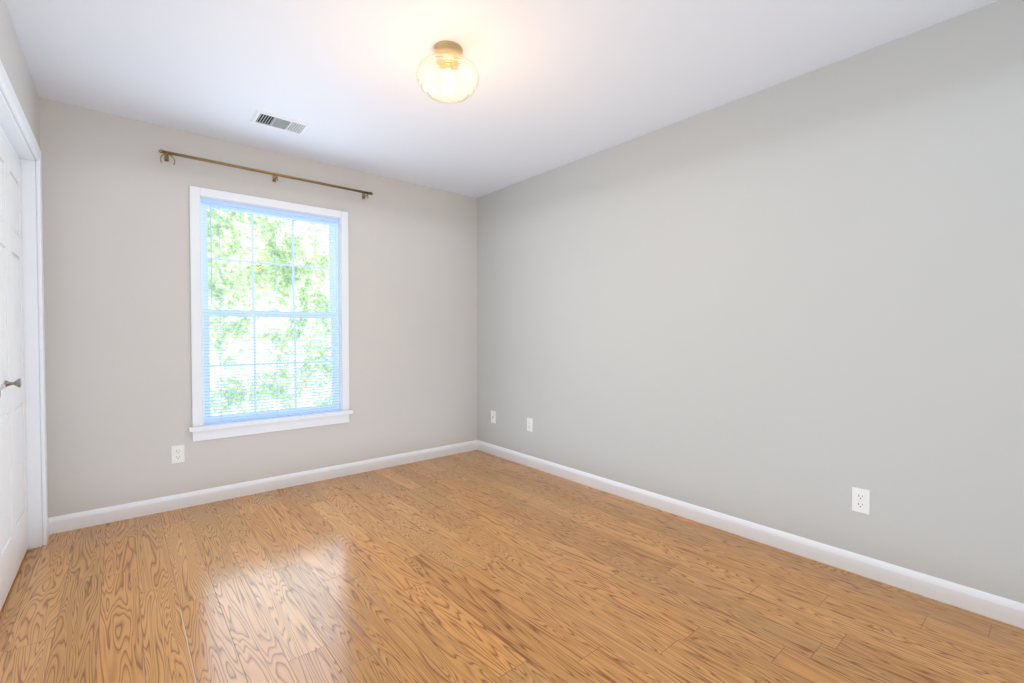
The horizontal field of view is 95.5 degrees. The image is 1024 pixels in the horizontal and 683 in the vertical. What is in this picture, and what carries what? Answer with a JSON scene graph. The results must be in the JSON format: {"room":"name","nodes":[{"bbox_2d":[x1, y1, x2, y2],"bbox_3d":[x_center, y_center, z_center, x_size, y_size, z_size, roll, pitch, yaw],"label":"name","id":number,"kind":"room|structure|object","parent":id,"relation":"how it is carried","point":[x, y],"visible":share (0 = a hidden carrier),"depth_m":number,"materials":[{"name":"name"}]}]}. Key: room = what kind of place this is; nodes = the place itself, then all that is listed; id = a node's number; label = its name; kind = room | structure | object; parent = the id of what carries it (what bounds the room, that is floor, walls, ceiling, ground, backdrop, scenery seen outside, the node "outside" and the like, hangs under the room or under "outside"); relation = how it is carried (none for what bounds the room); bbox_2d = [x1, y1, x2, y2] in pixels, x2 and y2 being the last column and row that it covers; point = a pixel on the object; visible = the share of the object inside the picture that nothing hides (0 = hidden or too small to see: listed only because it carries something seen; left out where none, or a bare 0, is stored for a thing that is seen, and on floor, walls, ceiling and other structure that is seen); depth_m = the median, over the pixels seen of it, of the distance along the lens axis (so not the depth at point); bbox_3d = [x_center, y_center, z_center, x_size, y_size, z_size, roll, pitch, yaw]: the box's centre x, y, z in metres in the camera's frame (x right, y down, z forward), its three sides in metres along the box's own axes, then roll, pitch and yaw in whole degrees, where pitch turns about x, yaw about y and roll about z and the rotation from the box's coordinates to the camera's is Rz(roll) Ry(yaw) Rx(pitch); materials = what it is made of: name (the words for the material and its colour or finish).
{"room":"empty bedroom","nodes":[
{"label":"empty bedroom","id":0,"kind":"room"},
{"bbox_2d":[0,0,39,147],"bbox_3d":[-1.251,-0.101,0.860,0.140,2.440,4.430,-1,1,-40],"label":"wall","id":1,"kind":"structure","parent":0,"point":[13,61],"depth_m":2.05,"materials":[{"name":"beige paint"}]},
{"bbox_2d":[0,130,27,610],"bbox_3d":[-2.039,0.091,1.839,0.082,1.997,1.518,-1,1,-40],"label":"door","id":2,"kind":"structure","parent":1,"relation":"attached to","point":[13,515],"depth_m":2.13,"materials":[{"name":"white paint"}]},
{"bbox_2d":[0,60,47,549],"bbox_3d":[-2.051,0.046,1.827,0.157,2.111,1.676,-1,1,-40],"label":"door frame","id":3,"kind":"structure","parent":1,"relation":"in","point":[10,129],"depth_m":2.44,"materials":[{"name":"white paint"}]},
{"bbox_2d":[39,98,476,517],"bbox_3d":[-1.526,-0.151,3.614,3.264,2.440,0.140,-1,1,-40],"label":"wall","id":4,"kind":"structure","parent":0,"point":[116,268],"depth_m":3.00,"materials":[{"name":"beige paint"}]},
{"bbox_2d":[171,445,184,463],"bbox_3d":[-2.157,0.728,3.003,0.070,0.114,0.008,-1,1,-40],"label":"electrical outlet","id":5,"kind":"object","parent":4,"relation":"attached to","point":[177,453],"visible":1,"depth_m":3.00,"materials":[{"name":"white plastic"}]},
{"bbox_2d":[48,440,475,538],"bbox_3d":[-1.482,1.024,3.572,2.970,0.092,0.014,-1,1,-40],"label":"baseboard","id":6,"kind":"structure","parent":4,"relation":"attached to","point":[57,524],"depth_m":3.20,"materials":[{"name":"white paint"}]},
{"bbox_2d":[159,149,372,198],"bbox_3d":[-1.665,-1.154,3.322,1.374,0.092,0.100,-1,1,-40],"label":"curtain rod","id":7,"kind":"object","parent":4,"relation":"attached to","point":[166,154],"visible":1,"depth_m":3.20,"materials":[{"name":"gold metal"}]},
{"bbox_2d":[189,186,352,441],"bbox_3d":[-1.734,-0.184,3.410,1.077,1.669,0.185,-1,1,-40],"label":"window","id":8,"kind":"structure","parent":4,"relation":"in","point":[255,314],"depth_m":3.34,"materials":[{"name":"white paint"}]},
{"bbox_2d":[201,198,338,423],"bbox_3d":[-1.715,-0.203,3.388,0.903,1.504,0.036,-1,1,-40],"label":"window blinds","id":9,"kind":"object","parent":8,"relation":"attached to","point":[248,207],"visible":0.96,"depth_m":3.35,"materials":[{"name":"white plastic"}]},
{"bbox_2d":[5,0,997,197],"bbox_3d":[-0.056,-1.399,1.842,3.264,0.120,4.710,-1,1,-40],"label":"ceiling","id":10,"kind":"structure","parent":0,"point":[562,82],"depth_m":2.26,"materials":[{"name":"white paint"}]},
{"bbox_2d":[250,109,311,134],"bbox_3d":[-1.434,-1.353,2.885,0.310,0.010,0.200,-1,1,-40],"label":"ceiling vent","id":11,"kind":"object","parent":10,"relation":"in","point":[268,119],"visible":1,"depth_m":2.87,"materials":[{"name":"white metal"}]},
{"bbox_2d":[416,41,478,103],"bbox_3d":[-0.295,-1.234,2.147,0.288,0.220,0.288,-1,1,-40],"label":"flush-mount light","id":12,"kind":"object","parent":10,"relation":"attached to","point":[446,72],"visible":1,"depth_m":2.07,"materials":[{"name":"white glass"}]},
{"bbox_2d":[0,450,1023,682],"bbox_3d":[-0.056,1.161,1.889,3.264,0.120,4.710,-1,1,-40],"label":"floor","id":13,"kind":"structure","parent":0,"point":[475,566],"depth_m":1.97,"materials":[{"name":"brown wood"}]},
{"bbox_2d":[477,0,1023,603],"bbox_3d":[1.140,-0.138,2.870,0.140,2.440,4.430,-1,1,-40],"label":"wall","id":14,"kind":"structure","parent":0,"point":[793,306],"depth_m":2.35,"materials":[{"name":"beige paint"}]},
{"bbox_2d":[491,410,495,423],"bbox_3d":[-0.175,0.704,4.335,0.008,0.114,0.070,-1,1,-40],"label":"electrical outlet","id":15,"kind":"object","parent":14,"relation":"attached to","point":[493,416],"visible":1,"depth_m":4.33,"materials":[{"name":"white plastic"}]},
{"bbox_2d":[527,417,532,431],"bbox_3d":[0.150,0.707,3.948,0.008,0.114,0.070,-1,1,-40],"label":"electrical outlet","id":16,"kind":"object","parent":14,"relation":"attached to","point":[530,424],"visible":1,"depth_m":3.94,"materials":[{"name":"white plastic"}]},
{"bbox_2d":[476,440,1023,628],"bbox_3d":[1.081,1.037,2.842,0.014,0.092,4.430,-1,1,-40],"label":"baseboard","id":17,"kind":"structure","parent":14,"relation":"attached to","point":[1001,609],"depth_m":2.35,"materials":[{"name":"white paint"}]},
{"bbox_2d":[852,487,869,514],"bbox_3d":[1.636,0.747,2.182,0.008,0.114,0.070,-1,1,-40],"label":"electrical outlet","id":18,"kind":"object","parent":14,"relation":"attached to","point":[860,500],"visible":1,"depth_m":2.18,"materials":[{"name":"white plastic"}]},
{"label":"outside","id":19,"kind":"structure","parent":0,"visible":0},
{"bbox_2d":[207,208,330,415],"bbox_3d":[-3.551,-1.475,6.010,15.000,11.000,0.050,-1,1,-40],"label":"window glass","id":20,"kind":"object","parent":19,"point":[233,296],"depth_m":6.23,"materials":[{"name":"clear glass"}]}
]}

